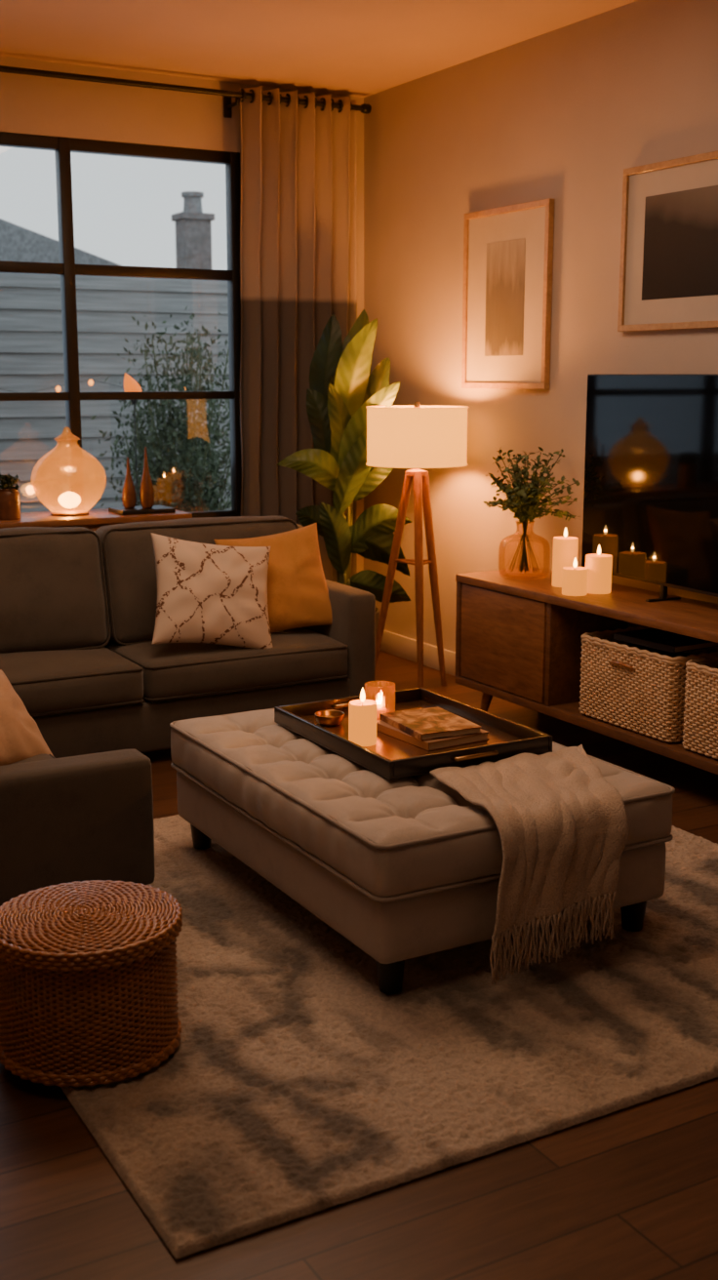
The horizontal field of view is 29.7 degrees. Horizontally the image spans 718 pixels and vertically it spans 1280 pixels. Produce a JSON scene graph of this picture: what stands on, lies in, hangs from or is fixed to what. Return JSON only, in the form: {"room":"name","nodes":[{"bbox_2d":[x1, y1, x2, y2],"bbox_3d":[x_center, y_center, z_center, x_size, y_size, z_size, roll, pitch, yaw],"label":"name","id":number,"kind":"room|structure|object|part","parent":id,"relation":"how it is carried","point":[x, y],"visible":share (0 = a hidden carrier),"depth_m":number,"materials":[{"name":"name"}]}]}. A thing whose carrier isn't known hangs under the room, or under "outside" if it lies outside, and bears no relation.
{"room":"living room","nodes":[
{"label":"living room","id":0,"kind":"room"},
{"bbox_2d":[0,55,363,572],"bbox_3d":[-2.335,-1.181,6.201,5.340,2.940,0.150,-6,13,-29],"label":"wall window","id":1,"kind":"structure","parent":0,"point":[30,104],"depth_m":6.56,"materials":[{"name":"paint"}]},
{"bbox_2d":[0,131,241,518],"bbox_3d":[-1.802,-1.432,6.412,2.720,1.870,0.070,-6,13,-29],"label":"window","id":2,"kind":"structure","parent":1,"relation":"attached to","point":[66,268],"depth_m":6.70,"materials":[{"name":"black metal"}]},
{"bbox_2d":[0,65,371,118],"bbox_3d":[-1.625,-2.558,6.168,3.805,0.114,0.144,-6,13,-29],"label":"curtain rod","id":3,"kind":"object","parent":1,"relation":"attached to","point":[364,108],"visible":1,"depth_m":6.49,"materials":[{"name":"black metal"}]},
{"bbox_2d":[239,85,357,582],"bbox_3d":[-0.319,-1.348,7.105,0.718,2.880,0.137,-6,13,-29],"label":"curtain","id":4,"kind":"object","parent":3,"relation":"hanging from","point":[299,237],"visible":0.62,"depth_m":7.00,"materials":[{"name":"fabric"}]},
{"bbox_2d":[171,191,214,269],"bbox_3d":[-1.792,-3.037,14.909,0.380,3.640,0.320,-6,13,-29],"label":"chimney","id":5,"kind":"object","parent":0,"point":[193,226],"visible":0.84,"depth_m":14.54,"materials":[{"name":"brick"}]},
{"bbox_2d":[181,191,203,212],"bbox_3d":[-1.792,-4.710,14.582,0.240,0.230,0.240,-6,13,-29],"label":"pot","id":6,"kind":"object","parent":5,"relation":"on","point":[192,200],"depth_m":14.50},
{"bbox_2d":[0,0,638,97],"bbox_3d":[-0.388,-2.012,2.525,5.540,0.100,7.970,-6,13,-29],"label":"ceiling","id":7,"kind":"structure","parent":0,"point":[353,48],"depth_m":5.84,"materials":[{"name":"paint"}]},
{"bbox_2d":[0,650,717,1279],"bbox_3d":[-0.388,0.972,3.108,5.540,0.100,7.970,-6,13,-29],"label":"floor","id":8,"kind":"structure","parent":0,"point":[630,1192],"depth_m":2.49,"materials":[{"name":"brown wood"}]},
{"bbox_2d":[0,748,155,906],"bbox_3d":[-1.558,0.358,3.783,1.778,0.846,0.830,-6,13,-29],"label":"armchair","id":9,"kind":"object","parent":8,"relation":"on","point":[86,817],"visible":0.75,"depth_m":3.78,"materials":[{"name":"fabric"}]},
{"bbox_2d":[0,669,53,765],"bbox_3d":[-1.087,0.234,3.936,0.251,0.333,0.444,5,12,24],"label":"throw pillow","id":10,"kind":"object","parent":9,"relation":"on","point":[20,737],"visible":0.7,"depth_m":3.94,"materials":[{"name":"beige fabric"}]},
{"bbox_2d":[0,508,192,530],"bbox_3d":[-1.564,-0.159,6.418,1.500,0.850,0.440,-6,13,-29],"label":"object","id":11,"kind":"object","parent":8,"relation":"on","point":[97,518],"visible":0.12,"depth_m":6.32,"materials":[{"name":"brown wood"}]},
{"bbox_2d":[0,473,20,519],"bbox_3d":[-1.615,-0.662,6.218,0.121,0.216,0.132,1,11,3],"label":"jar","id":12,"kind":"object","parent":11,"relation":"on","point":[10,501],"visible":1,"depth_m":6.18,"materials":[{"name":"brown ceramic"}]},
{"bbox_2d":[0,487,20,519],"bbox_3d":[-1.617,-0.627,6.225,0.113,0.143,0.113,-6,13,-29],"label":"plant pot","id":13,"kind":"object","parent":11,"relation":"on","point":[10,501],"depth_m":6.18,"materials":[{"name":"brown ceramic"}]},
{"bbox_2d":[50,509,88,516],"bbox_3d":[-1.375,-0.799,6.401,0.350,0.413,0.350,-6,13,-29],"label":"lamp base","id":14,"kind":"object","parent":11,"relation":"on","point":[69,512],"visible":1,"depth_m":6.38,"materials":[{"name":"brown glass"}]},
{"bbox_2d":[108,504,175,515],"bbox_3d":[-1.051,-0.629,6.551,0.270,0.022,0.200,-6,13,-29],"label":"tray","id":15,"kind":"object","parent":11,"relation":"on","point":[154,509],"visible":0.99,"depth_m":6.49,"materials":[{"name":"black wood"}]},
{"bbox_2d":[121,457,136,508],"bbox_3d":[-1.109,-0.757,6.516,0.068,0.243,0.068,-6,13,-29],"label":"vase","id":16,"kind":"object","parent":15,"relation":"on","point":[129,497],"visible":1,"depth_m":6.50,"materials":[{"name":"brown wood"}]},
{"bbox_2d":[139,446,154,508],"bbox_3d":[-1.024,-0.782,6.513,0.068,0.294,0.068,-6,13,-29],"label":"vase","id":17,"kind":"object","parent":15,"relation":"on","point":[146,494],"visible":1,"depth_m":6.50,"materials":[{"name":"brown wood"}]},
{"bbox_2d":[0,515,375,758],"bbox_3d":[-1.042,-0.013,5.536,2.138,0.902,0.829,-6,13,-29],"label":"sofa","id":18,"kind":"object","parent":8,"relation":"on","point":[78,604],"visible":0.79,"depth_m":5.41,"materials":[{"name":"fabric"}]},
{"bbox_2d":[0,526,108,653],"bbox_3d":[-1.474,-0.181,5.364,0.937,0.507,0.295,-6,13,-29],"label":"cushion","id":19,"kind":"object","parent":18,"relation":"on","point":[54,581],"depth_m":5.39,"materials":[{"name":"fabric"}]},
{"bbox_2d":[0,646,143,717],"bbox_3d":[-1.364,0.171,5.231,0.940,0.210,0.563,-6,13,-29],"label":"seat cushion","id":20,"kind":"object","parent":18,"relation":"on","point":[49,681],"depth_m":5.15,"materials":[{"name":"fabric"}]},
{"bbox_2d":[95,515,296,643],"bbox_3d":[-0.672,-0.266,5.808,0.907,0.505,0.293,-6,13,-29],"label":"cushion","id":21,"kind":"object","parent":18,"relation":"on","point":[127,569],"depth_m":5.57,"materials":[{"name":"fabric"}]},
{"bbox_3d":[-1.196,-0.058,5.795,2.080,0.798,0.220,-6,13,-29],"label":"backrest","id":22,"kind":"part","parent":18,"relation":"part of","materials":[{"name":"fabric"}]},
{"bbox_2d":[150,532,272,648],"bbox_3d":[-0.590,-0.186,5.462,0.575,0.496,0.234,-5,12,-24],"label":"throw pillow","id":23,"kind":"object","parent":18,"relation":"on","point":[207,593],"visible":1,"depth_m":5.40,"materials":[{"name":"fabric"}]},
{"bbox_2d":[105,628,347,699],"bbox_3d":[-0.556,0.084,5.678,0.895,0.208,0.563,-6,13,-29],"label":"seat cushion","id":24,"kind":"object","parent":18,"relation":"on","point":[300,661],"depth_m":5.47,"materials":[{"name":"fabric"}]},
{"bbox_2d":[214,522,332,633],"bbox_3d":[-0.345,-0.246,5.766,0.505,0.479,0.219,-4,12,-20],"label":"throw pillow","id":25,"kind":"object","parent":18,"relation":"on","point":[298,591],"visible":0.66,"depth_m":5.74,"materials":[{"name":"fabric"}]},
{"bbox_3d":[-0.171,0.014,6.042,0.138,0.567,0.798,-6,13,-29],"label":"arm","id":26,"kind":"part","parent":18,"relation":"part of","materials":[{"name":"fabric"}]},
{"bbox_2d":[276,309,412,636],"bbox_3d":[-0.081,-0.712,6.723,0.665,1.832,0.348,-1,11,-5],"label":"potted plant","id":27,"kind":"object","parent":8,"relation":"on","point":[340,389],"visible":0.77,"depth_m":6.64,"materials":[{"name":"green plant"}]},
{"bbox_3d":[-0.071,0.016,6.866,0.350,0.348,0.350,-6,13,-29],"label":"plant pot","id":28,"kind":"part","parent":27,"relation":"part of","materials":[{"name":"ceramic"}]},
{"bbox_2d":[60,814,717,1258],"bbox_3d":[0.143,0.764,3.829,2.300,0.025,2.210,-6,13,-29],"label":"rug","id":29,"kind":"object","parent":8,"relation":"on","point":[293,1087],"visible":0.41,"depth_m":3.03,"materials":[{"name":"beige carpet"}]},
{"bbox_2d":[0,880,182,1086],"bbox_3d":[-0.603,0.749,3.011,0.423,0.315,0.423,0,11,-1],"label":"pouf","id":30,"kind":"object","parent":29,"relation":"on","point":[88,969],"visible":1,"depth_m":2.86,"materials":[{"name":"wicker"}]},
{"bbox_2d":[169,708,675,994],"bbox_3d":[0.120,0.516,3.957,0.953,0.417,1.364,-6,13,-29],"label":"ottoman","id":31,"kind":"object","parent":29,"relation":"on","point":[407,867],"visible":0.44,"depth_m":3.50,"materials":[{"name":"fabric"}]},
{"bbox_3d":[-0.500,0.612,4.308,0.076,0.094,0.076,-6,13,-29],"label":"leg","id":32,"kind":"part","parent":31,"relation":"part of","materials":[{"name":"black wood"}]},
{"bbox_3d":[0.077,0.808,3.303,0.076,0.094,0.076,-6,13,-29],"label":"leg","id":33,"kind":"part","parent":31,"relation":"part of","materials":[{"name":"black wood"}]},
{"bbox_2d":[274,687,552,779],"bbox_3d":[0.150,0.266,4.008,0.540,0.050,0.726,-6,13,-29],"label":"serving tray","id":34,"kind":"object","parent":31,"relation":"on","point":[390,757],"visible":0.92,"depth_m":3.91,"materials":[{"name":"dark wood"},{"name":"brass"}]},
{"bbox_2d":[314,710,344,725],"bbox_3d":[-0.090,0.239,4.126,0.092,0.033,0.092,-6,13,-29],"label":"dish","id":35,"kind":"object","parent":34,"relation":"on","point":[323,717],"visible":1,"depth_m":4.10,"materials":[{"name":"gold metal"}]},
{"bbox_3d":[-0.015,0.202,4.295,0.152,0.016,0.028,-6,13,-29],"label":"handle","id":36,"kind":"part","parent":34,"relation":"part of","materials":[{"name":"gold metal"}]},
{"bbox_2d":[348,699,377,746],"bbox_3d":[0.011,0.217,3.898,0.082,0.164,0.083,-6,13,-29],"label":"candle","id":37,"kind":"object","parent":34,"relation":"on","point":[362,713],"visible":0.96,"depth_m":3.87,"materials":[{"name":"wax"}]},
{"bbox_2d":[376,707,386,717],"bbox_3d":[0.064,0.190,4.170,0.094,0.112,0.094,-6,13,-29],"label":"candle","id":38,"kind":"object","parent":34,"relation":"on","point":[379,709],"visible":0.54,"depth_m":4.16,"materials":[{"name":"white wax"}]},
{"bbox_2d":[376,720,489,751],"bbox_3d":[0.210,0.267,4.005,0.220,0.024,0.290,-7,13,-32],"label":"book","id":39,"kind":"object","parent":34,"relation":"on","point":[382,727],"visible":0.49,"depth_m":3.90,"materials":[{"name":"beige paper"}]},
{"bbox_2d":[379,706,481,740],"bbox_3d":[0.210,0.246,4.001,0.200,0.020,0.270,-5,12,-24],"label":"book","id":40,"kind":"object","parent":39,"relation":"on","point":[429,723],"visible":1,"depth_m":3.96,"materials":[{"name":"brown paper"}]},
{"bbox_3d":[0.322,0.317,3.708,0.152,0.016,0.028,-6,13,-29],"label":"handle","id":41,"kind":"part","parent":34,"relation":"part of","materials":[{"name":"gold metal"}]},
{"bbox_2d":[170,709,672,897],"bbox_3d":[0.120,0.389,3.933,0.951,0.159,1.362,-6,13,-29],"label":"tufted cushion","id":42,"kind":"object","parent":31,"relation":"on","point":[377,835],"depth_m":3.52,"materials":[{"name":"fabric"}]},
{"bbox_2d":[429,744,628,985],"bbox_3d":[0.479,0.556,3.550,0.644,0.416,0.497,-6,13,-29],"label":"throw blanket","id":43,"kind":"object","parent":31,"relation":"on","point":[563,828],"visible":1,"depth_m":3.33,"materials":[{"name":"fabric"}]},
{"bbox_3d":[0.743,0.736,3.672,0.076,0.094,0.076,-6,13,-29],"label":"leg","id":44,"kind":"part","parent":31,"relation":"part of","materials":[{"name":"black wood"}]},
{"bbox_2d":[365,401,468,687],"bbox_3d":[0.274,-0.445,6.506,0.481,1.382,0.481,-6,13,-29],"label":"floor lamp","id":45,"kind":"object","parent":8,"relation":"on","point":[417,436],"visible":0.99,"depth_m":6.31,"materials":[{"name":"fabric"}]},
{"bbox_3d":[0.155,-0.298,6.604,0.244,1.056,0.042,6,13,29],"label":"leg","id":46,"kind":"part","parent":45,"relation":"part of","materials":[{"name":"brown wood"}]},
{"bbox_3d":[0.274,-0.836,6.430,0.481,0.008,0.481,-6,13,-29],"label":"shade trim","id":47,"kind":"part","parent":45,"relation":"part of","materials":[{"name":"fabric"}]},
{"bbox_3d":[0.274,-1.097,6.379,0.481,0.008,0.481,-6,13,-29],"label":"shade trim","id":48,"kind":"part","parent":45,"relation":"part of","materials":[{"name":"fabric"}]},
{"bbox_3d":[0.274,-0.967,6.404,0.472,0.270,0.472,-6,13,-29],"label":"lamp shade","id":49,"kind":"part","parent":45,"relation":"part of","materials":[{"name":"fabric"}]},
{"bbox_3d":[0.286,-0.263,6.426,0.041,1.055,0.200,-1,11,-6],"label":"leg","id":50,"kind":"part","parent":45,"relation":"part of","materials":[{"name":"brown wood"}]},
{"bbox_3d":[0.360,-0.288,6.555,0.145,1.054,0.042,-2,11,-11],"label":"leg","id":51,"kind":"part","parent":45,"relation":"part of","materials":[{"name":"brown wood"}]},
{"bbox_2d":[455,566,717,774],"bbox_3d":[1.106,0.170,5.291,0.430,0.643,2.000,-6,13,-29],"label":"media console","id":52,"kind":"object","parent":8,"relation":"on","point":[518,639],"visible":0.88,"depth_m":5.53,"materials":[{"name":"brown wood"}]},
{"bbox_3d":[0.568,0.283,5.988,0.050,0.155,0.072,-11,15,-44],"label":"leg","id":53,"kind":"part","parent":52,"relation":"part of","materials":[{"name":"brown wood"}]},
{"bbox_3d":[0.608,0.004,5.751,0.020,0.415,0.600,-6,13,-29],"label":"drawer","id":54,"kind":"part","parent":52,"relation":"part of","materials":[{"name":"brown wood"}]},
{"bbox_2d":[551,536,578,587],"bbox_3d":[0.856,-0.346,5.620,0.104,0.244,0.105,-6,13,-29],"label":"candle","id":55,"kind":"object","parent":52,"relation":"on","point":[565,548],"visible":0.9,"depth_m":5.58,"materials":[{"name":"wax"}]},
{"bbox_2d":[561,566,588,596],"bbox_3d":[0.863,-0.257,5.408,0.100,0.149,0.101,-6,13,-29],"label":"candle","id":56,"kind":"object","parent":52,"relation":"on","point":[574,579],"visible":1,"depth_m":5.37,"materials":[{"name":"wax"}]},
{"bbox_2d":[585,553,612,594],"bbox_3d":[0.966,-0.289,5.455,0.108,0.194,0.109,-6,13,-29],"label":"candle","id":57,"kind":"object","parent":52,"relation":"on","point":[599,567],"visible":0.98,"depth_m":5.42,"materials":[{"name":"wax"}]},
{"bbox_2d":[578,626,717,742],"bbox_3d":[1.140,0.161,5.198,0.371,0.324,0.552,-6,13,-29],"label":"storage basket","id":58,"kind":"object","parent":52,"relation":"on","point":[639,689],"visible":0.72,"depth_m":5.08,"materials":[{"name":"wicker"}]},
{"bbox_3d":[0.988,0.095,5.098,0.023,0.026,0.132,-6,13,-29],"label":"handle","id":59,"kind":"part","parent":58,"relation":"part of","materials":[{"name":"leather"}]},
{"bbox_2d":[613,628,717,653],"bbox_3d":[1.171,-0.002,5.120,0.260,0.024,0.320,-7,13,-32],"label":"book","id":60,"kind":"object","parent":58,"relation":"on","point":[659,639],"visible":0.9,"depth_m":5.05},
{"bbox_2d":[581,373,717,601],"bbox_3d":[1.282,-0.544,5.011,0.160,0.865,1.445,-6,12,-27],"label":"television","id":61,"kind":"object","parent":52,"relation":"on","point":[651,490],"visible":0.91,"depth_m":5.23,"materials":[{"name":"black glass"},{"name":"black plastic"}]},
{"bbox_2d":[682,655,717,759],"bbox_3d":[1.430,0.259,4.694,0.371,0.324,0.552,-6,13,-29],"label":"storage basket","id":62,"kind":"object","parent":52,"relation":"on","point":[700,719],"visible":1,"depth_m":4.76,"materials":[{"name":"wicker"}]},
{"bbox_3d":[0.715,-0.391,5.846,0.224,0.246,0.224,-6,13,-29],"label":"vase","id":63,"kind":"object","parent":52,"relation":"on","visible":0},
{"bbox_2d":[483,446,581,572],"bbox_3d":[0.742,-0.562,5.817,0.423,0.532,0.393,0,11,-2],"label":"sprigs","id":64,"kind":"object","parent":63,"relation":"in","point":[524,499],"visible":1,"depth_m":5.78,"materials":[{"name":"green plant"}]},
{"bbox_2d":[363,0,717,652],"bbox_3d":[1.968,-0.781,4.151,0.100,2.940,8.020,-6,13,-29],"label":"wall","id":65,"kind":"structure","parent":0,"point":[560,114],"depth_m":6.09,"materials":[{"name":"paint"}]},
{"bbox_2d":[379,630,455,676],"bbox_3d":[1.930,0.613,4.372,0.016,0.120,7.770,-6,13,-29],"label":"baseboard","id":66,"kind":"structure","parent":65,"relation":"attached to","point":[404,647],"depth_m":7.21,"materials":[{"name":"paint"}]},
{"bbox_2d":[461,198,554,389],"bbox_3d":[0.670,-1.563,6.200,0.030,0.810,0.660,-6,13,-29],"label":"framed picture","id":67,"kind":"object","parent":65,"relation":"attached to","point":[508,250],"visible":1,"depth_m":6.17,"materials":[{"name":"brown wood"}]},
{"bbox_2d":[484,238,525,356],"bbox_3d":[0.667,-1.563,6.198,0.002,0.510,0.300,-6,13,-29],"label":"print","id":68,"kind":"object","parent":67,"relation":"attached to","point":[504,258],"depth_m":6.19},
{"bbox_2d":[617,150,717,331],"bbox_3d":[1.307,-1.492,5.065,0.030,0.635,0.970,-6,13,-29],"label":"framed picture","id":69,"kind":"object","parent":65,"relation":"attached to","point":[668,264],"visible":1,"depth_m":5.23,"materials":[{"name":"brown wood"}]},
{"bbox_2d":[641,185,717,300],"bbox_3d":[1.304,-1.492,5.063,0.002,0.395,0.710,-6,13,-29],"label":"print","id":70,"kind":"object","parent":69,"relation":"attached to","point":[680,222],"depth_m":5.19},
{"bbox_2d":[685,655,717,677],"bbox_3d":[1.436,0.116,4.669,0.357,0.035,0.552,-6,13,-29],"label":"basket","id":71,"kind":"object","parent":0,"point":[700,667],"depth_m":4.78,"materials":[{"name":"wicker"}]},
{"label":"outside","id":72,"kind":"structure","parent":0,"visible":0},
{"bbox_3d":[-5.468,-1.311,15.829,26.000,0.100,19.130,-6,13,-29],"label":"ground","id":73,"kind":"structure","parent":72,"visible":0},
{"bbox_2d":[0,218,119,265],"bbox_3d":[-7.169,-3.321,15.294,7.700,4.050,6.300,-6,13,-29],"label":"neighbor house","id":74,"kind":"structure","parent":73,"relation":"on","point":[18,243],"depth_m":13.73,"materials":[{"name":"grey"}]},
{"bbox_2d":[0,273,231,512],"bbox_3d":[-2.773,-1.476,9.897,13.000,2.500,0.163,-6,13,-29],"label":"neighboring house siding","id":75,"kind":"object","parent":73,"relation":"on","point":[33,444],"visible":0.02,"depth_m":10.15,"materials":[{"name":"grey wood"}]},
{"bbox_2d":[32,384,64,392],"bbox_3d":[-2.281,-1.843,9.911,0.235,0.049,0.040,-6,13,-29],"label":"string lights","id":76,"kind":"object","parent":75,"relation":"attached to","point":[58,387],"depth_m":9.94,"materials":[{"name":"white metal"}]},
{"bbox_2d":[79,379,121,387],"bbox_3d":[-1.935,-1.914,10.097,0.323,0.051,0.040,-6,13,-29],"label":"string lights","id":77,"kind":"object","parent":75,"relation":"attached to","point":[91,381],"depth_m":10.05,"materials":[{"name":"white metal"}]},
{"bbox_2d":[123,372,141,506],"bbox_3d":[-1.338,-0.736,8.155,0.104,1.715,0.101,-6,13,-29],"label":"torch","id":78,"kind":"object","parent":73,"relation":"on","point":[130,384],"visible":0.56,"depth_m":7.98,"materials":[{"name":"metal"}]},
{"bbox_2d":[91,305,231,512],"bbox_3d":[-1.121,-1.077,8.805,1.228,2.140,1.209,-1,11,-4],"label":"bush","id":79,"kind":"object","parent":73,"relation":"on","point":[177,483],"visible":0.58,"depth_m":8.63,"materials":[{"name":"green plant"}]}
]}

